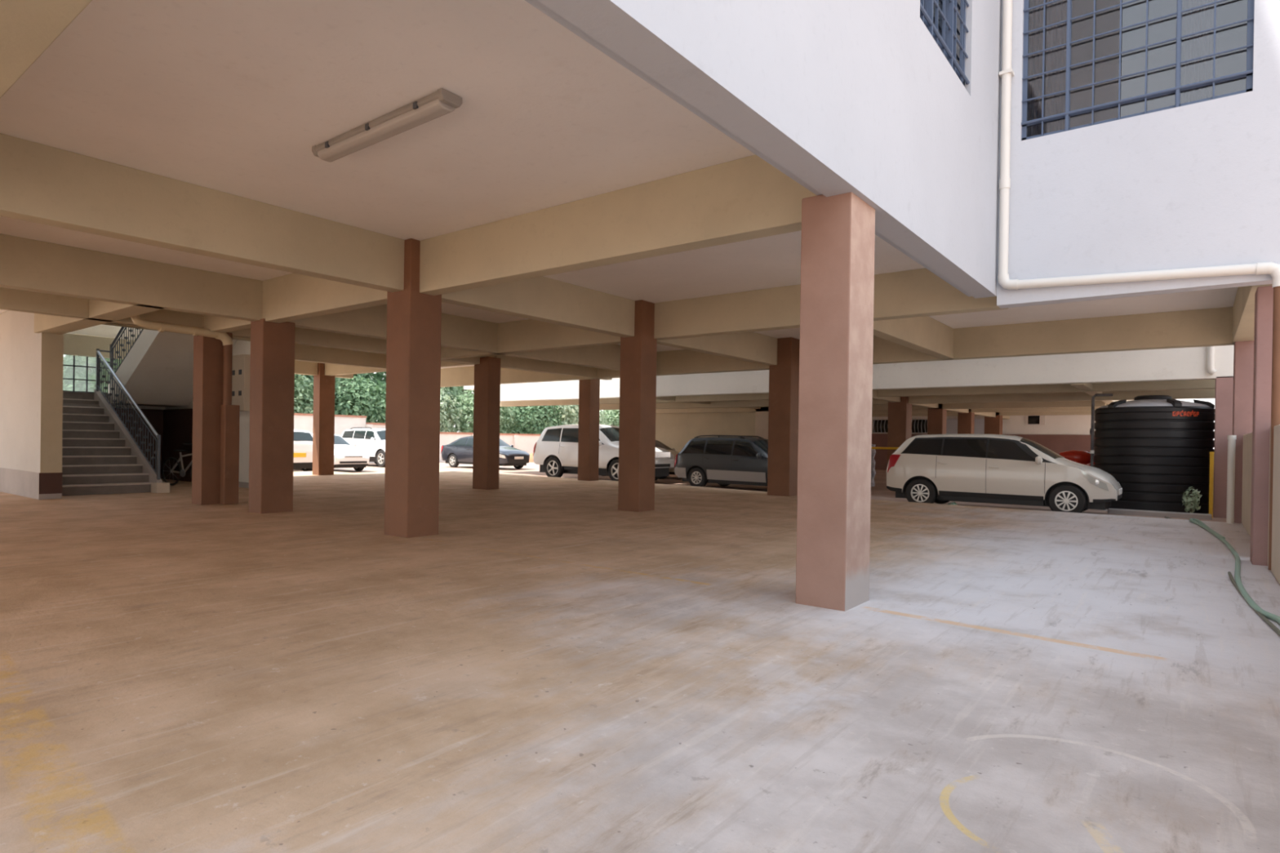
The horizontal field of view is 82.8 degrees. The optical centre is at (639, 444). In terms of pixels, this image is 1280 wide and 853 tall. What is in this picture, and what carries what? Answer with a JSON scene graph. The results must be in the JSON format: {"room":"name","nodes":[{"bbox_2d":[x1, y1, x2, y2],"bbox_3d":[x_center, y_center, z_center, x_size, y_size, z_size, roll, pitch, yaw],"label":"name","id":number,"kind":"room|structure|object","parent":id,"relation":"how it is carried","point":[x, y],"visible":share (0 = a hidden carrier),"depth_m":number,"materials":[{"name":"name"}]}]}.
{"room":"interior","nodes":[
{"label":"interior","id":0,"kind":"room"},
{"bbox_2d":[68,324,164,409],"bbox_3d":[-13.976,-1.583,18.062,0.200,5.000,4.140,1,0,37],"label":"wall","id":1,"kind":"structure","parent":0,"point":[103,331],"depth_m":18.48,"materials":[{"name":"white paint"}]},
{"bbox_2d":[62,355,116,394],"bbox_3d":[-13.622,-1.775,18.447,0.050,1.010,2.300,1,0,37],"label":"window","id":2,"kind":"structure","parent":1,"relation":"in","point":[73,366],"depth_m":18.07,"materials":[{"name":"grey"}]},
{"bbox_2d":[0,310,250,482],"bbox_3d":[-11.432,-3.538,16.158,6.100,9.000,4.190,1,0,37],"label":"wall","id":3,"kind":"structure","parent":0,"point":[31,363],"depth_m":13.45,"materials":[{"name":"white paint"}]},
{"bbox_2d":[0,467,62,499],"bbox_3d":[-12.829,0.711,14.752,5.712,0.475,0.335,1,0,37],"label":"baseboard","id":4,"kind":"structure","parent":3,"relation":"attached to","point":[38,486],"depth_m":13.15,"materials":[{"name":"brown paint"}]},
{"bbox_2d":[231,354,250,411],"bbox_3d":[-9.217,-1.393,16.682,0.880,1.270,0.180,1,0,37],"label":"electrical box","id":5,"kind":"object","parent":3,"relation":"attached to","point":[241,363],"visible":0.58,"depth_m":16.46,"materials":[{"name":"beige paint"}]},
{"bbox_2d":[115,408,192,481],"bbox_3d":[-12.575,0.012,18.219,1.920,1.850,1.830,1,0,37],"label":"wall","id":6,"kind":"structure","parent":0,"point":[175,426],"depth_m":19.02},
{"bbox_2d":[463,385,474,390],"bbox_3d":[8.810,-2.003,29.293,23.500,0.200,20.800,1,0,37],"label":"ceiling","id":7,"kind":"structure","parent":0,"point":[472,387],"depth_m":27.99,"materials":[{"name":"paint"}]},
{"bbox_2d":[500,379,1215,406],"bbox_3d":[3.651,-1.657,22.567,23.500,0.580,0.250,1,0,37],"label":"ceiling beam","id":8,"kind":"structure","parent":7,"relation":"attached to","point":[1191,384],"depth_m":18.57,"materials":[{"name":"beige paint"}]},
{"bbox_2d":[500,345,1234,401],"bbox_3d":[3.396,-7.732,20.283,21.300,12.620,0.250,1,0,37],"label":"ceiling beam","id":9,"kind":"structure","parent":7,"relation":"attached to","point":[1179,363],"depth_m":16.59,"materials":[{"name":"white paint"}]},
{"bbox_2d":[1206,346,1216,375],"bbox_3d":[11.152,-4.358,14.092,0.158,6.046,0.120,1,0,37],"label":"pipe","id":10,"kind":"object","parent":9,"relation":"attached to","point":[1211,349],"visible":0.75,"depth_m":14.07,"materials":[{"name":"white plastic"}]},
{"bbox_2d":[655,400,1106,413],"bbox_3d":[7.100,-1.589,27.482,17.800,0.660,0.250,1,0,37],"label":"ceiling beam","id":11,"kind":"structure","parent":7,"relation":"attached to","point":[1072,403],"depth_m":24.27,"materials":[{"name":"beige paint"}]},
{"bbox_2d":[599,388,1215,409],"bbox_3d":[6.020,-1.582,23.523,20.900,0.670,0.250,1,0,37],"label":"ceiling beam","id":12,"kind":"structure","parent":7,"relation":"attached to","point":[1180,393],"depth_m":20.23,"materials":[{"name":"beige paint"}]},
{"bbox_2d":[872,390,1009,419],"bbox_3d":[11.432,-1.538,26.682,0.250,0.630,19.750,1,0,37],"label":"ceiling beam","id":13,"kind":"structure","parent":7,"relation":"attached to","point":[891,399],"depth_m":24.47,"materials":[{"name":"beige paint"}]},
{"bbox_2d":[871,411,1095,417],"bbox_3d":[12.574,-1.597,34.626,17.800,0.550,0.250,1,0,37],"label":"ceiling beam","id":14,"kind":"structure","parent":7,"relation":"attached to","point":[1029,413],"depth_m":31.29,"materials":[{"name":"beige paint"}]},
{"bbox_2d":[871,403,1108,413],"bbox_3d":[9.655,-1.597,30.816,17.800,0.600,0.250,1,0,37],"label":"ceiling beam","id":15,"kind":"structure","parent":7,"relation":"attached to","point":[1056,409],"depth_m":27.26,"materials":[{"name":"beige paint"}]},
{"bbox_2d":[1070,382,1132,404],"bbox_3d":[15.481,-1.505,23.581,0.250,0.550,19.750,1,0,37],"label":"ceiling beam","id":16,"kind":"structure","parent":7,"relation":"attached to","point":[1087,386],"depth_m":16.80,"materials":[{"name":"beige paint"}]},
{"bbox_2d":[0,0,1237,368],"bbox_3d":[-5.407,-2.595,10.395,23.100,0.180,21.900,1,0,37],"label":"ceiling","id":17,"kind":"structure","parent":0,"point":[235,97],"depth_m":5.51,"materials":[{"name":"paint"}]},
{"bbox_2d":[0,0,92,98],"bbox_3d":[-9.045,-2.242,8.040,19.800,0.610,0.240,1,0,37],"label":"ceiling beam","id":18,"kind":"structure","parent":17,"relation":"attached to","point":[28,28],"depth_m":3.19,"materials":[{"name":"beige paint"}]},
{"bbox_2d":[34,299,165,334],"bbox_3d":[-8.725,-2.253,11.581,5.000,0.610,0.350,1,0,37],"label":"ceiling beam","id":19,"kind":"structure","parent":17,"relation":"attached to","point":[98,309],"depth_m":11.39,"materials":[{"name":"beige paint"}]},
{"bbox_2d":[102,322,250,341],"bbox_3d":[-9.448,-2.518,14.700,0.250,0.490,3.620,1,0,37],"label":"ceiling beam","id":20,"kind":"structure","parent":17,"relation":"attached to","point":[108,323],"depth_m":14.11,"materials":[{"name":"beige paint"}]},
{"bbox_2d":[63,333,353,378],"bbox_3d":[-14.731,-2.416,16.277,0.250,0.500,17.900,1,0,37],"label":"ceiling beam","id":21,"kind":"structure","parent":17,"relation":"attached to","point":[75,344],"depth_m":17.86,"materials":[{"name":"beige paint"}]},
{"bbox_2d":[0,287,612,380],"bbox_3d":[-7.380,-2.239,12.786,0.230,0.610,21.300,1,0,37],"label":"ceiling beam","id":22,"kind":"structure","parent":17,"relation":"attached to","point":[13,300],"depth_m":13.05,"materials":[{"name":"beige paint"}]},
{"bbox_2d":[0,233,657,375],"bbox_3d":[-4.059,-2.195,13.668,0.230,0.610,14.760,1,0,37],"label":"ceiling beam","id":23,"kind":"structure","parent":17,"relation":"attached to","point":[25,264],"depth_m":10.30,"materials":[{"name":"beige paint"}]},
{"bbox_2d":[294,343,386,369],"bbox_3d":[-8.056,-2.330,18.659,0.250,0.500,3.900,1,0,37],"label":"ceiling beam","id":24,"kind":"structure","parent":17,"relation":"attached to","point":[303,353],"depth_m":18.80,"materials":[{"name":"beige paint"}]},
{"bbox_2d":[311,88,462,162],"bbox_3d":[-1.967,-2.379,5.516,1.700,0.108,0.184,1,0,37],"label":"ceiling lamp","id":25,"kind":"object","parent":17,"relation":"attached to","point":[442,102],"visible":1,"depth_m":5.36,"materials":[{"name":"grey plastic"}]},
{"bbox_2d":[0,133,777,365],"bbox_3d":[-1.003,-2.140,11.327,0.230,0.610,14.760,1,0,37],"label":"ceiling beam","id":26,"kind":"structure","parent":17,"relation":"attached to","point":[40,184],"depth_m":7.29,"materials":[{"name":"beige paint"}]},
{"bbox_2d":[324,355,504,376],"bbox_3d":[-6.735,-2.318,20.261,8.400,0.500,0.250,1,0,37],"label":"ceiling beam","id":27,"kind":"structure","parent":17,"relation":"attached to","point":[331,370],"depth_m":21.40,"materials":[{"name":"beige paint"}]},
{"bbox_2d":[204,155,817,333],"bbox_3d":[-3.011,-2.150,9.174,11.600,0.630,0.220,1,0,37],"label":"ceiling beam","id":28,"kind":"structure","parent":17,"relation":"attached to","point":[745,198],"depth_m":7.11,"materials":[{"name":"beige paint"}]},
{"bbox_2d":[440,319,620,359],"bbox_3d":[-2.271,-2.173,14.604,5.770,0.610,0.240,1,0,37],"label":"ceiling beam","id":29,"kind":"structure","parent":17,"relation":"attached to","point":[529,335],"depth_m":14.28,"materials":[{"name":"beige paint"}]},
{"bbox_2d":[653,268,1008,340],"bbox_3d":[2.443,-2.089,10.992,5.650,0.610,0.240,1,0,37],"label":"ceiling beam","id":30,"kind":"structure","parent":17,"relation":"attached to","point":[915,293],"depth_m":11.08,"materials":[{"name":"beige paint"}]},
{"bbox_2d":[440,306,1234,387],"bbox_3d":[1.050,-2.145,19.063,22.820,0.610,0.280,1,0,37],"label":"ceiling beam","id":31,"kind":"structure","parent":17,"relation":"attached to","point":[1206,327],"depth_m":13.92,"materials":[{"name":"beige paint"}]},
{"bbox_2d":[873,315,953,359],"bbox_3d":[4.719,-2.064,12.819,0.240,0.610,5.430,1,0,37],"label":"ceiling beam","id":32,"kind":"structure","parent":17,"relation":"attached to","point":[926,335],"depth_m":13.11,"materials":[{"name":"beige paint"}]},
{"bbox_2d":[1231,284,1272,343],"bbox_3d":[8.321,-1.998,9.826,0.300,0.610,5.700,1,0,37],"label":"ceiling beam","id":33,"kind":"structure","parent":17,"relation":"attached to","point":[1243,308],"depth_m":10.13,"materials":[{"name":"beige paint"}]},
{"bbox_2d":[0,470,1279,852],"bbox_3d":[-6.926,1.204,10.211,24.620,0.300,25.800,1,0,37],"label":"floor","id":34,"kind":"structure","parent":0,"point":[556,668],"depth_m":3.62,"materials":[{"name":"concrete"}]},
{"bbox_2d":[62,326,237,496],"bbox_3d":[-11.743,-1.531,16.439,5.320,4.975,3.600,1,0,37],"label":"staircase","id":35,"kind":"structure","parent":34,"relation":"on","point":[100,455],"depth_m":16.11,"materials":[{"name":"grey concrete"}]},
{"bbox_2d":[161,443,192,485],"bbox_3d":[-10.507,0.477,16.801,1.664,0.995,0.565,1,0,23],"label":"bicycle","id":36,"kind":"object","parent":34,"relation":"on","point":[181,473],"visible":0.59,"depth_m":16.87,"materials":[{"name":"grey metal"}]},
{"bbox_2d":[130,315,239,504],"bbox_3d":[-7.551,-0.753,12.079,0.190,3.580,1.634,1,0,37],"label":"pipe","id":37,"kind":"object","parent":34,"relation":"on","point":[229,413],"visible":0.88,"depth_m":12.53,"materials":[{"name":"brown paint"}]},
{"bbox_2d":[191,332,232,505],"bbox_3d":[-7.469,-0.450,12.679,0.390,3.010,0.480,1,0,37],"label":"concrete pillar","id":38,"kind":"structure","parent":34,"relation":"on","point":[208,352],"depth_m":12.49,"materials":[{"name":"brown paint"}]},
{"bbox_2d":[248,318,295,513],"bbox_3d":[-5.796,-0.420,11.435,0.420,3.010,0.500,1,0,37],"label":"concrete pillar","id":39,"kind":"structure","parent":34,"relation":"on","point":[272,370],"depth_m":11.28,"materials":[{"name":"brown paint"}]},
{"bbox_2d":[312,362,334,475],"bbox_3d":[-9.836,-0.823,22.595,0.380,3.600,0.500,1,0,37],"label":"concrete pillar","id":40,"kind":"structure","parent":34,"relation":"on","point":[323,423],"depth_m":22.43,"materials":[{"name":"brown paint"}]},
{"bbox_2d":[384,238,441,537],"bbox_3d":[-2.809,-0.661,8.997,0.480,3.600,0.460,1,0,37],"label":"concrete pillar","id":41,"kind":"structure","parent":34,"relation":"on","point":[414,317],"depth_m":8.82,"materials":[{"name":"brown paint"}]},
{"bbox_2d":[472,356,500,489],"bbox_3d":[-3.674,-0.486,17.393,0.520,3.150,0.380,1,0,37],"label":"concrete pillar","id":42,"kind":"structure","parent":34,"relation":"on","point":[486,395],"depth_m":17.23,"materials":[{"name":"brown paint"}]},
{"bbox_2d":[577,378,599,480],"bbox_3d":[-1.524,-0.699,21.681,0.450,3.600,0.440,1,0,37],"label":"concrete pillar","id":43,"kind":"structure","parent":34,"relation":"on","point":[588,389],"depth_m":21.52,"materials":[{"name":"brown paint"}]},
{"bbox_2d":[617,299,657,511],"bbox_3d":[-0.039,-0.636,12.562,0.460,3.600,0.450,1,0,37],"label":"concrete pillar","id":44,"kind":"structure","parent":34,"relation":"on","point":[637,373],"depth_m":12.39,"materials":[{"name":"brown paint"}]},
{"bbox_2d":[767,337,799,496],"bbox_3d":[3.310,-0.606,16.679,0.550,3.600,0.500,1,0,37],"label":"concrete pillar","id":45,"kind":"structure","parent":34,"relation":"on","point":[784,377],"depth_m":16.47,"materials":[{"name":"brown paint"}]},
{"bbox_2d":[795,192,875,611],"bbox_3d":[1.486,-0.308,5.509,0.390,3.050,0.490,1,0,37],"label":"concrete pillar","id":46,"kind":"structure","parent":34,"relation":"on","point":[837,238],"depth_m":5.32,"materials":[{"name":"paint"}]},
{"bbox_2d":[1226,435,1236,524],"bbox_3d":[9.598,0.572,11.791,0.113,1.430,0.116,1,0,37],"label":"pipe","id":47,"kind":"object","parent":34,"relation":"on","point":[1231,439],"visible":1,"depth_m":11.75,"materials":[{"name":"white plastic"}]},
{"bbox_2d":[1189,518,1279,624],"bbox_3d":[6.431,1.234,7.922,0.253,0.044,10.022,1,0,34],"label":"garden hose","id":48,"kind":"object","parent":34,"relation":"on","point":[1246,597],"visible":1,"depth_m":6.71,"materials":[{"name":"green rubber"}]},
{"bbox_2d":[1232,340,1253,523],"bbox_3d":[10.078,-0.487,11.966,0.470,3.600,0.450,1,0,37],"label":"concrete pillar","id":49,"kind":"structure","parent":34,"relation":"on","point":[1243,351],"depth_m":11.87,"materials":[{"name":"paint"}]},
{"bbox_2d":[1227,571,1279,635],"bbox_3d":[4.437,1.228,5.159,0.061,0.026,4.410,1,0,34],"label":"cable","id":50,"kind":"object","parent":34,"relation":"on","point":[1261,615],"visible":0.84,"depth_m":5.15,"materials":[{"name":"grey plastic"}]},
{"bbox_2d":[1249,285,1273,565],"bbox_3d":[6.680,-0.177,7.620,0.370,2.920,0.380,1,0,37],"label":"concrete pillar","id":51,"kind":"structure","parent":34,"relation":"on","point":[1264,295],"depth_m":7.55,"materials":[{"name":"paint"}]},
{"bbox_2d":[655,412,755,452],"bbox_3d":[2.328,-0.391,31.476,6.400,3.230,0.200,1,0,37],"label":"wall","id":52,"kind":"structure","parent":0,"point":[674,430],"depth_m":31.24,"materials":[{"name":"paint"}]},
{"bbox_2d":[293,462,1226,522],"bbox_3d":[-2.805,1.381,21.036,150.000,0.370,150.000,1,0,37],"label":"ground","id":53,"kind":"structure","parent":0,"point":[880,491],"depth_m":23.64,"materials":[{"name":"grey concrete"}]},
{"bbox_2d":[62,355,120,392],"bbox_3d":[-23.120,-3.175,31.164,4.648,8.081,7.160,1,0,-43],"label":"tree","id":54,"kind":"object","parent":53,"relation":"on","point":[80,372],"visible":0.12,"depth_m":30.10,"materials":[{"name":"green plant"}]},
{"bbox_2d":[293,429,312,471],"bbox_3d":[-13.592,0.224,26.725,4.124,1.580,2.048,1,0,37],"label":"hatchback car","id":55,"kind":"object","parent":53,"relation":"on","point":[303,440],"visible":0.22,"depth_m":25.73,"materials":[{"name":"white paint"}]},
{"bbox_2d":[293,373,313,413],"bbox_3d":[-17.516,-1.417,35.092,2.744,4.681,5.256,1,0,37],"label":"shrub","id":56,"kind":"object","parent":53,"relation":"on","point":[307,408],"visible":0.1,"depth_m":35.51,"materials":[{"name":"green plant"}]},
{"bbox_2d":[293,373,361,413],"bbox_3d":[-18.084,-3.106,38.374,6.431,8.025,6.069,1,0,37],"label":"tree","id":57,"kind":"object","parent":53,"relation":"on","point":[310,377],"visible":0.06,"depth_m":37.78,"materials":[{"name":"green plant"}]},
{"bbox_2d":[311,432,369,471],"bbox_3d":[-12.402,0.295,28.332,4.462,1.459,2.068,1,0,37],"label":"car","id":58,"kind":"object","parent":53,"relation":"on","point":[346,455],"visible":0.27,"depth_m":27.19,"materials":[{"name":"white paint"}]},
{"bbox_2d":[334,373,386,422],"bbox_3d":[-14.861,-1.407,38.672,2.699,4.705,5.307,1,0,37],"label":"shrub","id":59,"kind":"object","parent":53,"relation":"on","point":[379,400],"visible":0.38,"depth_m":38.06,"materials":[{"name":"green plant"}]},
{"bbox_2d":[336,371,386,422],"bbox_3d":[-16.416,-3.726,42.615,5.547,9.274,6.379,1,0,17],"label":"tree","id":60,"kind":"object","parent":53,"relation":"on","point":[378,375],"visible":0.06,"depth_m":41.81,"materials":[{"name":"green plant"}]},
{"bbox_2d":[341,426,385,466],"bbox_3d":[-11.961,0.122,33.476,4.500,1.773,2.030,1,0,37],"label":"car","id":61,"kind":"object","parent":53,"relation":"on","point":[372,441],"visible":0.48,"depth_m":32.65,"materials":[{"name":"white paint"}]},
{"bbox_2d":[293,413,540,463],"bbox_3d":[-11.647,-0.203,39.157,0.400,2.380,44.000,1,0,37],"label":"wall","id":62,"kind":"structure","parent":53,"relation":"on","point":[526,442],"depth_m":36.82,"materials":[{"name":"white paint"}]},
{"bbox_2d":[382,386,463,432],"bbox_3d":[-12.468,-1.377,41.798,2.734,4.687,5.192,1,0,37],"label":"shrub","id":63,"kind":"object","parent":53,"relation":"on","point":[445,425],"visible":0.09,"depth_m":42.45,"materials":[{"name":"green plant"}]},
{"bbox_2d":[381,371,464,420],"bbox_3d":[-13.593,-2.126,44.616,5.325,6.144,5.705,1,0,24],"label":"tree","id":64,"kind":"object","parent":53,"relation":"on","point":[457,390],"visible":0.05,"depth_m":44.35,"materials":[{"name":"green plant"}]},
{"bbox_2d":[448,390,518,433],"bbox_3d":[-9.758,-1.324,45.275,2.738,4.629,5.251,1,0,37],"label":"shrub","id":65,"kind":"object","parent":53,"relation":"on","point":[466,427],"visible":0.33,"depth_m":44.19,"materials":[{"name":"green plant"}]},
{"bbox_2d":[440,435,529,468],"bbox_3d":[-6.972,0.354,32.738,4.424,1.459,2.068,1,0,37],"label":"car","id":66,"kind":"object","parent":53,"relation":"on","point":[460,451],"visible":0.63,"depth_m":32.28,"materials":[{"name":"grey paint"}]},
{"bbox_2d":[504,405,563,434],"bbox_3d":[-7.219,-1.268,48.629,2.651,4.561,5.231,1,0,40],"label":"shrub","id":67,"kind":"object","parent":53,"relation":"on","point":[531,424],"visible":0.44,"depth_m":47.61,"materials":[{"name":"green plant"}]},
{"bbox_2d":[506,404,578,434],"bbox_3d":[-7.138,-2.567,52.297,6.175,7.144,6.342,1,0,4],"label":"tree","id":68,"kind":"object","parent":53,"relation":"on","point":[565,407],"visible":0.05,"depth_m":50.25,"materials":[{"name":"green plant"}]},
{"bbox_2d":[555,404,608,424],"bbox_3d":[-4.269,-1.282,52.434,2.893,4.640,5.235,1,0,37],"label":"shrub","id":69,"kind":"object","parent":53,"relation":"on","point":[602,415],"visible":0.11,"depth_m":51.00,"materials":[{"name":"green plant"}]},
{"bbox_2d":[533,424,674,480],"bbox_3d":[-1.237,0.275,24.050,4.792,1.860,2.152,1,0,37],"label":"car","id":70,"kind":"object","parent":53,"relation":"on","point":[555,451],"visible":0.52,"depth_m":23.71,"materials":[{"name":"white paint"}]},
{"bbox_2d":[600,409,619,426],"bbox_3d":[-1.244,-1.251,56.411,2.890,4.630,5.321,1,0,37],"label":"shrub","id":71,"kind":"object","parent":53,"relation":"on","point":[614,415],"visible":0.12,"depth_m":54.86,"materials":[{"name":"green plant"}]},
{"bbox_2d":[600,439,679,479],"bbox_3d":[0.149,0.483,26.917,4.512,1.459,2.068,1,0,37],"label":"car","id":72,"kind":"object","parent":53,"relation":"on","point":[658,443],"visible":0.05,"depth_m":26.48,"materials":[{"name":"beige metal"}]},
{"bbox_2d":[674,435,768,486],"bbox_3d":[3.194,0.520,20.553,4.374,1.531,2.033,1,0,37],"label":"estate car","id":73,"kind":"object","parent":53,"relation":"on","point":[723,460],"visible":0.59,"depth_m":20.26,"materials":[{"name":"grey paint"}]},
{"bbox_2d":[755,406,768,439],"bbox_3d":[5.065,-0.332,29.253,0.650,3.250,0.600,1,0,37],"label":"concrete pillar","id":74,"kind":"structure","parent":53,"relation":"on","point":[761,417],"depth_m":29.02,"materials":[{"name":"beige paint"}]},
{"bbox_2d":[871,444,875,486],"bbox_3d":[7.266,0.664,22.899,0.340,1.340,0.331,1,0,37],"label":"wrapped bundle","id":75,"kind":"object","parent":53,"relation":"on","point":[873,451],"visible":0.37,"depth_m":22.77,"materials":[{"name":"grey plastic"}]},
{"bbox_2d":[887,396,911,463],"bbox_3d":[7.875,-0.259,22.029,0.550,3.250,0.550,1,0,37],"label":"concrete pillar","id":76,"kind":"structure","parent":53,"relation":"on","point":[900,414],"depth_m":21.81,"materials":[{"name":"brown paint"}]},
{"bbox_2d":[927,403,946,435],"bbox_3d":[10.293,-0.238,25.185,0.500,3.250,0.500,1,0,37],"label":"concrete pillar","id":77,"kind":"structure","parent":53,"relation":"on","point":[936,418],"depth_m":24.98,"materials":[{"name":"brown paint"}]},
{"bbox_2d":[957,408,974,434],"bbox_3d":[12.807,-0.216,28.549,0.500,3.250,0.500,1,0,37],"label":"concrete pillar","id":78,"kind":"structure","parent":53,"relation":"on","point":[966,421],"depth_m":28.35,"materials":[{"name":"brown paint"}]},
{"bbox_2d":[984,412,1002,435],"bbox_3d":[15.763,-0.190,32.407,0.620,3.250,0.620,1,0,37],"label":"concrete pillar","id":79,"kind":"structure","parent":53,"relation":"on","point":[993,425],"depth_m":32.15,"materials":[{"name":"brown paint"}]},
{"bbox_2d":[886,433,1122,512],"bbox_3d":[7.491,0.582,15.131,4.244,1.580,2.030,1,0,37],"label":"estate car","id":80,"kind":"object","parent":53,"relation":"on","point":[939,468],"visible":1,"depth_m":14.48,"materials":[{"name":"beige paint"}]},
{"bbox_2d":[887,454,900,472],"bbox_3d":[5.478,0.421,15.678,0.051,0.394,0.301,1,0,-41],"label":"tail lamp","id":81,"kind":"object","parent":80,"relation":"attached to","point":[894,463],"depth_m":15.65,"materials":[{"name":"red plastic"}]},
{"bbox_2d":[1080,470,1108,490],"bbox_3d":[8.420,0.672,13.447,0.459,0.378,0.040,1,0,23],"label":"lamp","id":82,"kind":"object","parent":80,"relation":"attached to","point":[1090,480],"depth_m":13.46,"materials":[{"name":"clear plastic"}]},
{"bbox_2d":[1058,428,1095,466],"bbox_3d":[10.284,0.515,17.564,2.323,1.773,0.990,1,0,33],"label":"car","id":83,"kind":"object","parent":53,"relation":"on","point":[1082,457],"visible":0.06,"depth_m":17.29,"materials":[{"name":"red paint"}]},
{"bbox_2d":[1093,395,1214,514],"bbox_3d":[11.041,0.201,15.664,2.560,2.480,2.560,1,0,37],"label":"water tank","id":84,"kind":"object","parent":53,"relation":"on","point":[1157,447],"visible":0.83,"depth_m":14.79,"materials":[{"name":"black plastic"}]},
{"bbox_2d":[1089,393,1112,466],"bbox_3d":[10.004,0.155,15.765,0.405,2.500,0.080,1,0,20],"label":"pipe","id":85,"kind":"object","parent":84,"relation":"attached to","point":[1091,451],"visible":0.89,"depth_m":15.79,"materials":[{"name":"white plastic"}]},
{"bbox_2d":[1107,508,1212,519],"bbox_3d":[10.131,1.374,14.200,1.650,0.120,0.180,1,0,37],"label":"block","id":86,"kind":"object","parent":53,"relation":"on","point":[1112,511],"visible":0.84,"depth_m":14.11,"materials":[{"name":"grey concrete"}]},
{"bbox_2d":[1182,486,1202,512],"bbox_3d":[10.706,1.121,14.081,0.319,0.604,0.287,1,0,37],"label":"plant","id":87,"kind":"object","parent":53,"relation":"on","point":[1193,499],"visible":0.98,"depth_m":14.06,"materials":[{"name":"green plant"}]},
{"bbox_2d":[1208,451,1213,518],"bbox_3d":[11.054,0.788,14.050,0.072,1.280,0.072,1,0,37],"label":"post","id":88,"kind":"object","parent":53,"relation":"on","point":[1211,453],"visible":0.87,"depth_m":14.03,"materials":[{"name":"metal"}]},
{"bbox_2d":[1213,376,1233,518],"bbox_3d":[11.457,0.068,14.149,0.420,2.770,0.400,1,0,37],"label":"concrete pillar","id":89,"kind":"structure","parent":53,"relation":"on","point":[1224,393],"depth_m":14.05,"materials":[{"name":"paint"}]},
{"bbox_2d":[524,0,1001,298],"bbox_3d":[-0.471,-7.920,2.637,0.320,12.200,15.530,1,0,37],"label":"wall","id":90,"kind":"structure","parent":0,"point":[858,97],"depth_m":5.07,"materials":[{"name":"white paint"}]},
{"bbox_2d":[920,0,969,86],"bbox_3d":[2.772,-4.347,7.039,0.401,1.490,1.820,1,0,37],"label":"window","id":91,"kind":"structure","parent":90,"relation":"in","point":[944,20],"depth_m":7.12,"materials":[{"name":"blue paint"}]},
{"bbox_2d":[871,414,1095,435],"bbox_3d":[14.473,-1.184,36.948,18.000,1.340,0.250,1,0,37],"label":"wall","id":92,"kind":"structure","parent":0,"point":[1065,424],"depth_m":33.42,"materials":[{"name":"white paint"}]},
{"bbox_2d":[871,418,888,433],"bbox_3d":[12.705,-0.934,37.936,1.200,0.740,0.229,1,0,37],"label":"air vent","id":93,"kind":"object","parent":92,"relation":"in","point":[879,426],"visible":0.74,"depth_m":38.10,"materials":[{"name":"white metal"}]},
{"bbox_2d":[911,418,927,433],"bbox_3d":[13.995,-0.911,36.948,1.250,0.740,0.229,1,0,37],"label":"air vent","id":94,"kind":"object","parent":92,"relation":"in","point":[918,425],"visible":0.5,"depth_m":36.87,"materials":[{"name":"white metal"}]},
{"bbox_2d":[1026,415,1045,425],"bbox_3d":[18.387,-1.123,33.754,0.800,0.480,0.100,1,0,37],"label":"window","id":95,"kind":"structure","parent":92,"relation":"in","point":[1030,420],"depth_m":33.71,"materials":[{"name":"black glass"}]},
{"bbox_2d":[871,433,1095,470],"bbox_3d":[14.419,0.430,36.916,18.000,1.890,0.350,1,0,37],"label":"wall","id":96,"kind":"structure","parent":0,"point":[1057,443],"depth_m":33.38,"materials":[{"name":"brown paint"}]},
{"bbox_2d":[946,418,957,434],"bbox_3d":[15.421,0.080,35.832,0.900,2.630,0.125,1,0,37],"label":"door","id":97,"kind":"structure","parent":96,"relation":"in","point":[951,424],"depth_m":35.85,"materials":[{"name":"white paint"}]},
{"bbox_2d":[973,418,984,434],"bbox_3d":[16.413,0.097,35.072,0.900,2.630,0.125,1,0,37],"label":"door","id":98,"kind":"structure","parent":96,"relation":"in","point":[979,426],"depth_m":35.07,"materials":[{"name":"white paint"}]},
{"bbox_2d":[996,0,1279,308],"bbox_3d":[5.593,-7.800,7.923,2.880,12.310,0.240,1,0,37],"label":"wall","id":99,"kind":"structure","parent":0,"point":[1197,184],"depth_m":7.81,"materials":[{"name":"white paint"}]},
{"bbox_2d":[1021,0,1253,140],"bbox_3d":[5.476,-4.591,8.108,2.160,2.147,0.401,1,0,37],"label":"window","id":100,"kind":"structure","parent":99,"relation":"in","point":[1051,32],"depth_m":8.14,"materials":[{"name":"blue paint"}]},
{"bbox_2d":[1030,0,1066,136],"bbox_3d":[4.926,-4.598,8.739,0.380,2.140,0.068,1,0,37],"label":"curtain","id":101,"kind":"object","parent":100,"relation":"hanging from","point":[1055,12],"depth_m":8.74,"materials":[{"name":"beige fabric"}]},
{"bbox_2d":[1181,0,1217,103],"bbox_3d":[6.063,-4.577,7.869,0.300,2.140,0.068,1,0,37],"label":"curtain","id":102,"kind":"object","parent":100,"relation":"hanging from","point":[1196,20],"depth_m":7.88,"materials":[{"name":"beige fabric"}]},
{"bbox_2d":[997,0,1279,570],"bbox_3d":[5.355,-5.818,7.866,2.608,14.080,0.140,1,0,37],"label":"drain pipe","id":103,"kind":"object","parent":99,"relation":"attached to","point":[1273,268],"visible":0.96,"depth_m":8.10,"materials":[{"name":"white plastic"}]},
{"bbox_2d":[1241,424,1279,584],"bbox_3d":[5.496,0.533,6.084,0.140,1.440,14.350,1,0,37],"label":"wall","id":104,"kind":"structure","parent":0,"point":[1275,562],"depth_m":7.07,"materials":[{"name":"beige paint"}]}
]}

